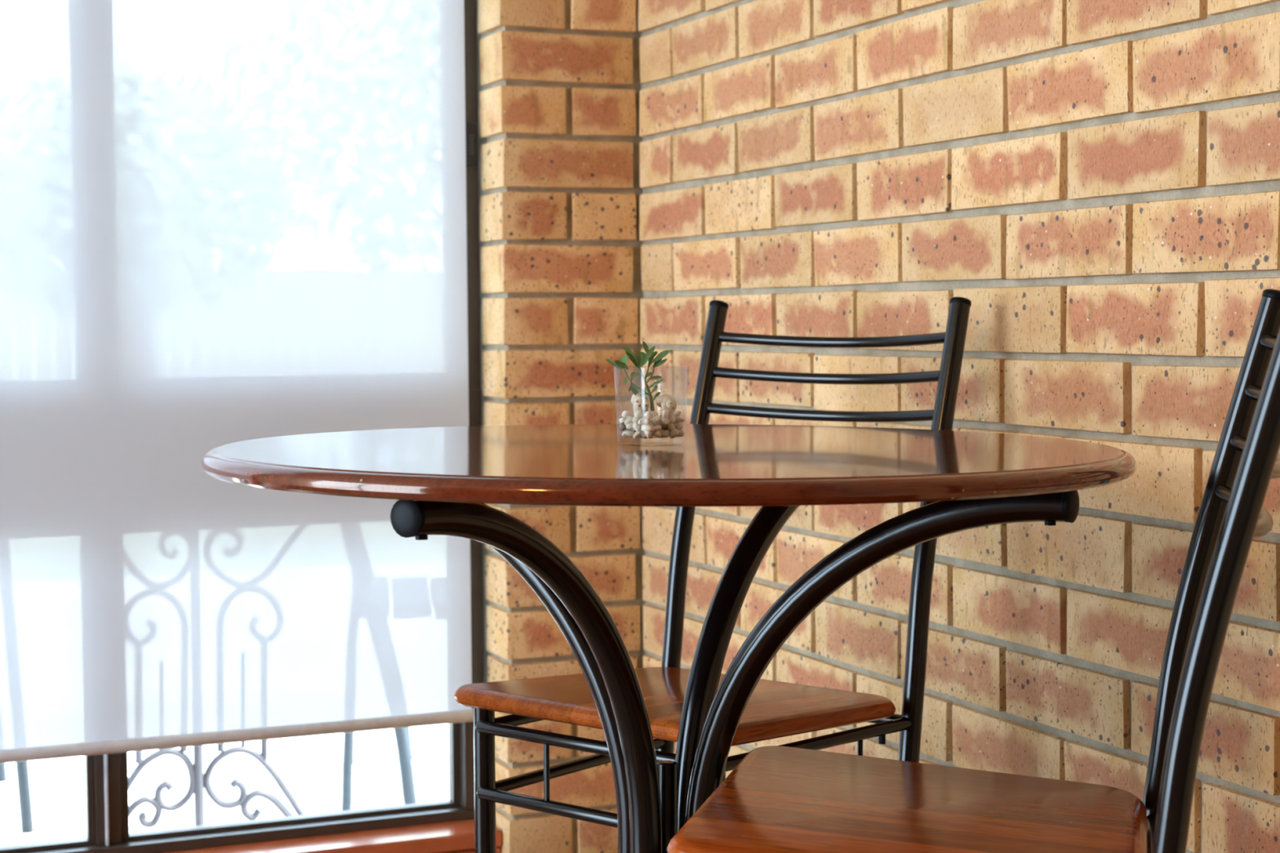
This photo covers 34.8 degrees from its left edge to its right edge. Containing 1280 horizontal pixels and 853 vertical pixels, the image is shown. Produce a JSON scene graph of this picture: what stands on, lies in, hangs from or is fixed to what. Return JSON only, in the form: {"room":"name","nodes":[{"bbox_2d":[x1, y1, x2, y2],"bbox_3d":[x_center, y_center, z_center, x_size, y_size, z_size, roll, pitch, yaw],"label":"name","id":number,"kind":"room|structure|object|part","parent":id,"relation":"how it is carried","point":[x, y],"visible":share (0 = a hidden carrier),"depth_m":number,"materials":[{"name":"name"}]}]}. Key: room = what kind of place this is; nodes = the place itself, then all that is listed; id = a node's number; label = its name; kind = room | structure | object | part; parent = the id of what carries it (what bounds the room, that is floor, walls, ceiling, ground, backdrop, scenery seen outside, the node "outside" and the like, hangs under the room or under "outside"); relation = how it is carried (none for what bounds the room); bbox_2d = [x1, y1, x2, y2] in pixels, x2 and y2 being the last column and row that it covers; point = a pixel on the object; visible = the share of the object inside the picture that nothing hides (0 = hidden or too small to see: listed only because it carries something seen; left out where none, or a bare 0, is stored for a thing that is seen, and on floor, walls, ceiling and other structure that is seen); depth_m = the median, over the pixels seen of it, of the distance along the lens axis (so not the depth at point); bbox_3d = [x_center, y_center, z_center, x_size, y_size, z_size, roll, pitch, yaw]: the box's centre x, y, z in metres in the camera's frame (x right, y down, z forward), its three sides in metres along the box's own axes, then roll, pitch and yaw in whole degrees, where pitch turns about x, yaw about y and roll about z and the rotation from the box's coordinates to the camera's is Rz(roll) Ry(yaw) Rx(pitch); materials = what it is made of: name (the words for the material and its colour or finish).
{"room":"dining room","nodes":[
{"label":"dining room","id":0,"kind":"room"},
{"bbox_2d":[476,0,644,852],"bbox_3d":[-2.025,-0.464,2.670,4.308,2.490,0.262,-2,3,-23],"label":"wall","id":1,"kind":"structure","parent":0,"point":[559,84],"depth_m":3.37,"materials":[{"name":"brick"}]},
{"bbox_2d":[0,0,484,852],"bbox_3d":[-1.250,-0.354,3.029,2.109,2.098,0.092,-2,3,-23],"label":"window","id":2,"kind":"structure","parent":1,"relation":"in","point":[106,775],"depth_m":3.39,"materials":[{"name":"brown metal"}]},
{"bbox_3d":[-1.192,0.424,3.108,0.674,0.487,0.004,-2,3,-23],"label":"pane","id":3,"kind":"part","parent":2,"relation":"part of","materials":[{"name":"clear glass"}]},
{"bbox_3d":[-1.192,0.421,3.108,0.698,0.506,0.025,-2,3,-23],"label":"sash","id":4,"kind":"part","parent":2,"relation":"part of","materials":[{"name":"brown metal"}]},
{"bbox_2d":[0,0,473,763],"bbox_3d":[-1.220,-0.429,2.974,2.046,1.904,0.052,-2,3,-23],"label":"roller blind","id":5,"kind":"object","parent":2,"relation":"attached to","point":[223,222],"visible":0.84,"depth_m":3.22,"materials":[{"name":"white fabric"}]},
{"bbox_3d":[-1.212,0.512,3.022,2.038,0.020,0.021,-2,3,-23],"label":"rail","id":6,"kind":"part","parent":5,"relation":"part of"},
{"bbox_3d":[-1.246,0.684,3.092,2.109,0.017,0.075,-2,3,-23],"label":"frame rail","id":7,"kind":"part","parent":2,"relation":"part of","materials":[{"name":"brown metal"}]},
{"bbox_3d":[-0.574,0.405,3.372,0.543,0.487,0.004,-2,3,-23],"label":"pane","id":8,"kind":"part","parent":2,"relation":"part of","materials":[{"name":"clear glass"}]},
{"bbox_3d":[-0.574,0.403,3.372,0.567,0.506,0.025,-2,3,-23],"label":"sash","id":9,"kind":"part","parent":2,"relation":"part of","materials":[{"name":"brown metal"}]},
{"bbox_3d":[-0.284,-0.032,3.428,0.036,0.062,0.008,-2,3,-23],"label":"cross rail","id":10,"kind":"part","parent":2,"relation":"part of","materials":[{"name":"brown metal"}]},
{"bbox_2d":[164,818,502,852],"bbox_3d":[-1.234,0.726,3.063,2.108,0.062,0.192,-2,3,-23],"label":"sill","id":11,"kind":"structure","parent":1,"relation":"attached to","point":[452,837],"depth_m":3.34,"materials":[{"name":"wood"}]},
{"bbox_2d":[638,0,1279,852],"bbox_3d":[1.090,-0.399,1.046,0.162,2.490,5.220,-2,3,-23],"label":"wall","id":12,"kind":"structure","parent":0,"point":[1099,180],"depth_m":2.42,"materials":[{"name":"brick"}]},
{"bbox_3d":[-0.924,0.957,0.383,4.460,0.120,5.462,-2,3,-23],"label":"floor","id":13,"kind":"structure","parent":0,"visible":0},
{"bbox_2d":[201,423,1136,852],"bbox_3d":[0.029,0.410,1.978,0.874,0.792,0.874,-1,3,-11],"label":"round table","id":14,"kind":"object","parent":13,"relation":"on","point":[443,479],"visible":0.97,"depth_m":1.83,"materials":[{"name":"brown wood"}]},
{"bbox_3d":[-0.086,0.377,1.791,0.320,0.655,0.237,-1,3,-23],"label":"curved leg","id":15,"kind":"part","parent":14,"relation":"part of","materials":[{"name":"black metal"}]},
{"bbox_3d":[-0.153,0.362,2.086,0.376,0.657,0.034,2,4,32],"label":"curved leg","id":16,"kind":"part","parent":14,"relation":"part of","materials":[{"name":"black metal"}]},
{"bbox_2d":[613,365,688,445],"bbox_3d":[0.011,-0.021,1.970,0.058,0.075,0.058,-2,4,-41],"label":"glass tumbler","id":17,"kind":"object","parent":14,"relation":"on","point":[639,444],"visible":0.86,"depth_m":1.97,"materials":[{"name":"clear glass"}]},
{"bbox_2d":[618,422,626,431],"bbox_3d":[-0.016,0.000,1.971,0.007,0.009,0.014,-2,3,-20],"label":"pebble","id":18,"kind":"object","parent":17,"relation":"in","point":[622,426],"visible":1,"depth_m":1.97,"materials":[{"name":"grey stone"}]},
{"bbox_2d":[618,417,626,423],"bbox_3d":[-0.016,-0.006,1.973,0.007,0.006,0.008,-3,4,-40],"label":"pebble","id":19,"kind":"object","parent":17,"relation":"in","point":[622,420],"visible":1,"depth_m":1.97,"materials":[{"name":"white stone"}]},
{"bbox_2d":[621,410,629,417],"bbox_3d":[-0.014,-0.012,1.970,0.007,0.008,0.009,-1,3,-15],"label":"pebble","id":20,"kind":"object","parent":19,"relation":"on","point":[625,414],"visible":1,"depth_m":1.97,"materials":[{"name":"white stone"}]},
{"bbox_2d":[622,428,627,437],"bbox_3d":[-0.014,0.006,1.973,0.007,0.008,0.008,1,3,23],"label":"pebble","id":21,"kind":"object","parent":17,"relation":"in","point":[624,432],"visible":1,"depth_m":1.97,"materials":[{"name":"white stone"}]},
{"bbox_2d":[624,417,631,425],"bbox_3d":[-0.011,-0.005,1.965,0.007,0.008,0.007,-2,4,-30],"label":"pebble","id":22,"kind":"object","parent":17,"relation":"in","point":[628,420],"visible":1,"depth_m":1.96,"materials":[{"name":"white stone"}]},
{"bbox_2d":[625,429,634,436],"bbox_3d":[-0.010,0.006,1.968,0.009,0.006,0.007,-1,3,-17],"label":"pebble","id":23,"kind":"object","parent":17,"relation":"in","point":[630,433],"visible":1,"depth_m":1.97,"materials":[{"name":"white stone"}]},
{"bbox_2d":[626,422,633,430],"bbox_3d":[-0.009,-0.001,1.965,0.008,0.008,0.008,-2,3,-23],"label":"pebble","id":24,"kind":"object","parent":17,"relation":"in","point":[629,426],"visible":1,"depth_m":1.96,"materials":[{"name":"white stone"}]},
{"bbox_2d":[633,429,640,439],"bbox_3d":[-0.002,0.007,1.958,0.008,0.009,0.008,1,3,23],"label":"pebble","id":25,"kind":"object","parent":17,"relation":"in","point":[637,434],"visible":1,"depth_m":1.96,"materials":[{"name":"white stone"}]},
{"bbox_2d":[632,422,641,431],"bbox_3d":[-0.003,0.000,1.959,0.008,0.010,0.008,2,4,34],"label":"pebble","id":26,"kind":"object","parent":17,"relation":"in","point":[636,427],"visible":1,"depth_m":1.96,"materials":[{"name":"white stone"}]},
{"bbox_2d":[632,416,639,424],"bbox_3d":[-0.003,-0.005,1.958,0.006,0.009,0.009,1,3,17],"label":"pebble","id":27,"kind":"object","parent":26,"relation":"on","point":[635,420],"visible":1,"depth_m":1.95,"materials":[{"name":"white stone"}]},
{"bbox_2d":[605,341,671,411],"bbox_3d":[-0.002,-0.049,1.969,0.062,0.068,0.027,-1,3,-4],"label":"sprig","id":28,"kind":"object","parent":17,"relation":"in","point":[642,358],"visible":1,"depth_m":1.97,"materials":[{"name":"green plant"}]},
{"bbox_3d":[-0.003,-0.042,1.972,0.026,0.027,0.002,0,3,10],"label":"stem","id":29,"kind":"part","parent":28,"relation":"part of","materials":[{"name":"green plant"}]},
{"bbox_3d":[0.006,-0.036,1.967,0.016,0.044,0.005,-2,3,-23],"label":"stem","id":30,"kind":"part","parent":28,"relation":"part of","materials":[{"name":"green plant"}]},
{"bbox_3d":[0.007,-0.059,1.970,0.003,0.028,0.012,1,3,27],"label":"stem","id":31,"kind":"part","parent":28,"relation":"part of","materials":[{"name":"plant"}]},
{"bbox_3d":[0.010,-0.049,1.965,0.010,0.017,0.002,1,4,32],"label":"stem","id":32,"kind":"part","parent":28,"relation":"part of","materials":[{"name":"plant"}]},
{"bbox_2d":[634,409,642,417],"bbox_3d":[-0.001,-0.012,1.958,0.008,0.008,0.010,0,3,13],"label":"pebble","id":33,"kind":"object","parent":17,"relation":"in","point":[638,413],"visible":1,"depth_m":1.96,"materials":[{"name":"white stone"}]},
{"bbox_2d":[631,391,648,414],"bbox_3d":[0.000,-0.022,1.970,0.017,0.024,0.022,-1,3,-10],"label":"shell","id":34,"kind":"object","parent":17,"relation":"in","point":[639,402],"visible":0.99,"depth_m":1.96,"materials":[{"name":"white stone"}]},
{"bbox_2d":[638,417,644,425],"bbox_3d":[0.002,-0.005,1.948,0.008,0.007,0.007,-2,3,-22],"label":"pebble","id":35,"kind":"object","parent":17,"relation":"in","point":[641,421],"visible":1,"depth_m":1.95,"materials":[{"name":"white stone"}]},
{"bbox_2d":[640,430,647,438],"bbox_3d":[0.005,0.007,1.952,0.009,0.010,0.008,1,3,28],"label":"pebble","id":36,"kind":"object","parent":17,"relation":"in","point":[642,433],"visible":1,"depth_m":1.95,"materials":[{"name":"white stone"}]},
{"bbox_2d":[644,417,652,424],"bbox_3d":[0.008,-0.005,1.943,0.007,0.007,0.010,2,4,40],"label":"pebble","id":37,"kind":"object","parent":17,"relation":"in","point":[647,421],"visible":1,"depth_m":1.94,"materials":[{"name":"white stone"}]},
{"bbox_2d":[644,431,652,439],"bbox_3d":[0.008,0.007,1.945,0.008,0.009,0.009,-3,4,-35],"label":"pebble","id":38,"kind":"object","parent":17,"relation":"in","point":[648,434],"visible":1,"depth_m":1.94,"materials":[{"name":"white stone"}]},
{"bbox_2d":[643,424,654,431],"bbox_3d":[0.009,0.002,1.944,0.010,0.007,0.008,1,3,23],"label":"pebble","id":39,"kind":"object","parent":17,"relation":"in","point":[648,427],"visible":1,"depth_m":1.94,"materials":[{"name":"white stone"}]},
{"bbox_2d":[644,410,653,418],"bbox_3d":[0.008,-0.011,1.944,0.008,0.008,0.008,1,3,22],"label":"pebble","id":40,"kind":"object","parent":17,"relation":"in","point":[648,414],"visible":1,"depth_m":1.94,"materials":[{"name":"white stone"}]},
{"bbox_2d":[650,415,656,424],"bbox_3d":[0.012,-0.006,1.956,0.009,0.008,0.008,0,3,3],"label":"pebble","id":41,"kind":"object","parent":17,"relation":"in","point":[653,417],"visible":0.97,"depth_m":1.95,"materials":[{"name":"beige stone"}]},
{"bbox_2d":[653,424,661,431],"bbox_3d":[0.016,0.001,1.948,0.010,0.007,0.008,-1,3,-13],"label":"pebble","id":42,"kind":"object","parent":17,"relation":"in","point":[657,427],"visible":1,"depth_m":1.95,"materials":[{"name":"beige stone"}]},
{"bbox_2d":[653,416,661,424],"bbox_3d":[0.016,-0.005,1.947,0.007,0.008,0.009,-1,3,-7],"label":"pebble","id":43,"kind":"object","parent":17,"relation":"in","point":[657,420],"visible":1,"depth_m":1.94,"materials":[{"name":"beige stone"}]},
{"bbox_2d":[654,431,662,437],"bbox_3d":[0.017,0.007,1.950,0.006,0.007,0.009,2,4,34],"label":"pebble","id":44,"kind":"object","parent":17,"relation":"in","point":[657,433],"visible":1,"depth_m":1.95,"materials":[{"name":"beige stone"}]},
{"bbox_2d":[659,422,668,430],"bbox_3d":[0.023,0.000,1.956,0.009,0.007,0.008,1,3,17],"label":"pebble","id":45,"kind":"object","parent":17,"relation":"in","point":[664,426],"visible":1,"depth_m":1.95,"materials":[{"name":"brown stone"}]},
{"bbox_2d":[660,429,668,436],"bbox_3d":[0.024,0.006,1.957,0.009,0.007,0.010,2,4,36],"label":"pebble","id":46,"kind":"object","parent":17,"relation":"in","point":[664,433],"visible":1,"depth_m":1.95,"materials":[{"name":"beige stone"}]},
{"bbox_2d":[662,417,669,425],"bbox_3d":[0.025,-0.005,1.955,0.007,0.008,0.007,-2,4,-32],"label":"pebble","id":47,"kind":"object","parent":17,"relation":"in","point":[665,420],"visible":1,"depth_m":1.95,"materials":[{"name":"beige stone"}]},
{"bbox_2d":[654,394,676,413],"bbox_3d":[0.025,-0.022,1.971,0.021,0.019,0.018,1,3,18],"label":"shell","id":48,"kind":"object","parent":17,"relation":"in","point":[666,402],"visible":1,"depth_m":1.97,"materials":[{"name":"beige stone"}]},
{"bbox_2d":[662,409,670,418],"bbox_3d":[0.025,-0.012,1.957,0.009,0.009,0.007,-2,4,-31],"label":"pebble","id":49,"kind":"object","parent":17,"relation":"in","point":[665,414],"visible":1,"depth_m":1.95,"materials":[{"name":"beige stone"}]},
{"bbox_2d":[667,423,675,431],"bbox_3d":[0.030,0.000,1.962,0.007,0.009,0.008,-3,4,-41],"label":"pebble","id":50,"kind":"object","parent":17,"relation":"in","point":[671,426],"visible":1,"depth_m":1.96,"materials":[{"name":"beige stone"}]},
{"bbox_2d":[668,415,675,423],"bbox_3d":[0.030,-0.006,1.962,0.007,0.009,0.007,2,4,40],"label":"pebble","id":51,"kind":"object","parent":50,"relation":"on","point":[672,419],"visible":1,"depth_m":1.96,"materials":[{"name":"beige stone"}]},
{"bbox_2d":[669,428,679,438],"bbox_3d":[0.033,0.007,1.962,0.009,0.010,0.008,-3,4,-35],"label":"pebble","id":52,"kind":"object","parent":17,"relation":"in","point":[674,433],"visible":1,"depth_m":1.96,"materials":[{"name":"beige stone"}]},
{"bbox_2d":[671,410,680,417],"bbox_3d":[0.035,-0.011,1.971,0.010,0.008,0.009,0,3,3],"label":"pebble","id":53,"kind":"object","parent":17,"relation":"in","point":[675,414],"visible":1,"depth_m":1.97,"materials":[{"name":"beige stone"}]},
{"bbox_2d":[675,422,682,430],"bbox_3d":[0.037,0.000,1.970,0.007,0.008,0.009,-1,3,-10],"label":"pebble","id":54,"kind":"object","parent":17,"relation":"in","point":[678,426],"visible":1,"depth_m":1.97,"materials":[{"name":"beige stone"}]},
{"bbox_2d":[675,416,684,422],"bbox_3d":[0.038,-0.007,1.970,0.010,0.006,0.007,0,3,15],"label":"pebble","id":55,"kind":"object","parent":17,"relation":"in","point":[678,419],"visible":1,"depth_m":1.97,"materials":[{"name":"beige stone"}]},
{"bbox_2d":[676,429,684,436],"bbox_3d":[0.038,0.006,1.969,0.009,0.007,0.010,0,3,10],"label":"pebble","id":56,"kind":"object","parent":17,"relation":"in","point":[681,433],"visible":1,"depth_m":1.97,"materials":[{"name":"beige stone"}]},
{"bbox_3d":[0.137,0.359,2.154,0.033,0.653,0.383,2,4,32],"label":"curved leg","id":57,"kind":"part","parent":14,"relation":"part of","materials":[{"name":"black metal"}]},
{"bbox_3d":[0.206,0.373,1.865,0.381,0.653,0.034,1,4,31],"label":"curved leg","id":58,"kind":"part","parent":14,"relation":"part of","materials":[{"name":"black metal"}]},
{"bbox_2d":[453,297,971,852],"bbox_3d":[0.092,0.318,2.365,0.398,0.931,0.509,2,4,41],"label":"dining chair","id":59,"kind":"object","parent":13,"relation":"on","point":[775,709],"visible":0.63,"depth_m":2.34,"materials":[{"name":"brown wood"}]},
{"bbox_3d":[-0.175,0.547,2.319,0.024,0.462,0.024,2,4,41],"label":"leg","id":60,"kind":"part","parent":59,"relation":"part of","materials":[{"name":"black metal"}]},
{"bbox_3d":[-0.070,0.334,2.443,0.015,0.020,0.344,2,4,38],"label":"seat rail","id":61,"kind":"part","parent":59,"relation":"part of","materials":[{"name":"black metal"}]},
{"bbox_3d":[-0.056,0.343,2.193,0.333,0.015,0.015,2,4,41],"label":"seat rail","id":62,"kind":"part","parent":59,"relation":"part of","materials":[{"name":"black metal"}]},
{"bbox_3d":[0.048,0.312,2.313,0.398,0.045,0.373,2,4,41],"label":"seat","id":63,"kind":"part","parent":59,"relation":"part of","materials":[{"name":"brown wood"}]},
{"bbox_3d":[0.064,0.303,2.609,0.024,0.918,0.148,2,4,41],"label":"post","id":64,"kind":"part","parent":59,"relation":"part of","materials":[{"name":"black metal"}]},
{"bbox_3d":[0.077,0.557,2.103,0.024,0.462,0.024,2,4,41],"label":"leg","id":65,"kind":"part","parent":59,"relation":"part of","materials":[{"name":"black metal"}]},
{"bbox_3d":[0.193,0.344,2.217,0.015,0.020,0.344,2,4,43],"label":"seat rail","id":66,"kind":"part","parent":59,"relation":"part of","materials":[{"name":"black metal"}]},
{"bbox_3d":[0.173,0.334,2.460,0.362,0.015,0.015,2,4,41],"label":"seat rail","id":67,"kind":"part","parent":59,"relation":"part of","materials":[{"name":"black metal"}]},
{"bbox_3d":[0.338,0.314,2.373,0.024,0.918,0.148,2,4,41],"label":"post","id":68,"kind":"part","parent":59,"relation":"part of","materials":[{"name":"black metal"}]},
{"bbox_2d":[666,288,1279,852],"bbox_3d":[0.309,0.350,1.737,0.509,0.931,0.398,0,3,14],"label":"dining chair","id":69,"kind":"object","parent":13,"relation":"on","point":[777,799],"visible":1,"depth_m":1.73,"materials":[{"name":"brown wood"}]},
{"bbox_3d":[0.243,0.340,1.753,0.373,0.045,0.398,0,3,14],"label":"seat","id":70,"kind":"part","parent":69,"relation":"part of","materials":[{"name":"brown wood"}]},
{"bbox_3d":[0.429,0.372,1.709,0.015,0.015,0.362,0,3,14],"label":"seat rail","id":71,"kind":"part","parent":69,"relation":"part of","materials":[{"name":"black metal"}]},
{"bbox_3d":[0.514,0.339,1.873,0.148,0.918,0.024,0,3,14],"label":"post","id":72,"kind":"part","parent":69,"relation":"part of","materials":[{"name":"black metal"}]},
{"bbox_3d":[0.428,0.358,1.522,0.148,0.918,0.024,0,3,14],"label":"post","id":73,"kind":"part","parent":69,"relation":"part of","materials":[{"name":"black metal"}]},
{"label":"outside","id":74,"kind":"structure","parent":0,"visible":0},
{"bbox_2d":[0,724,448,846],"bbox_3d":[-0.149,0.792,6.375,30.000,0.200,4.930,-2,3,-23],"label":"ground","id":75,"kind":"structure","parent":74,"point":[310,767],"depth_m":4.56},
{"bbox_2d":[0,760,34,833],"bbox_3d":[-1.644,0.462,4.209,0.693,0.788,0.600,-2,3,-23],"label":"garden table","id":76,"kind":"object","parent":75,"relation":"on","point":[22,767],"visible":0.2,"depth_m":4.12,"materials":[{"name":"grey metal"}]},
{"bbox_3d":[-1.456,0.456,4.562,0.069,0.758,0.025,-2,3,-23],"label":"leg","id":77,"kind":"part","parent":76,"relation":"part of","materials":[{"name":"grey metal"}]},
{"bbox_3d":[-1.259,0.479,4.103,0.069,0.758,0.025,-2,3,-23],"label":"leg","id":78,"kind":"part","parent":76,"relation":"part of","materials":[{"name":"grey metal"}]},
{"bbox_2d":[128,739,306,827],"bbox_3d":[-0.819,0.480,3.911,0.452,0.697,0.024,-2,3,-23],"label":"iron railing","id":79,"kind":"object","parent":75,"relation":"on","point":[197,782],"visible":0.37,"depth_m":3.91,"materials":[{"name":"grey metal"}]},
{"bbox_2d":[341,727,417,811],"bbox_3d":[-0.389,0.452,4.606,0.719,0.712,0.471,-2,3,-23],"label":"garden chair","id":80,"kind":"object","parent":75,"relation":"on","point":[402,735],"visible":0.24,"depth_m":4.32,"materials":[{"name":"grey metal"}]},
{"bbox_3d":[-0.606,0.586,4.279,0.052,0.468,0.021,-2,3,-23],"label":"leg","id":81,"kind":"part","parent":80,"relation":"part of","materials":[{"name":"grey metal"}]},
{"bbox_3d":[-0.665,0.562,4.735,0.052,0.468,0.021,-2,3,-23],"label":"leg","id":82,"kind":"part","parent":80,"relation":"part of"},
{"bbox_3d":[-0.552,0.469,4.297,0.176,0.712,0.028,-2,3,-23],"label":"leg","id":83,"kind":"part","parent":80,"relation":"part of","materials":[{"name":"grey metal"}]},
{"bbox_3d":[-0.611,0.445,4.752,0.176,0.712,0.028,-2,3,-23],"label":"leg","id":84,"kind":"part","parent":80,"relation":"part of","materials":[{"name":"grey metal"}]}
]}

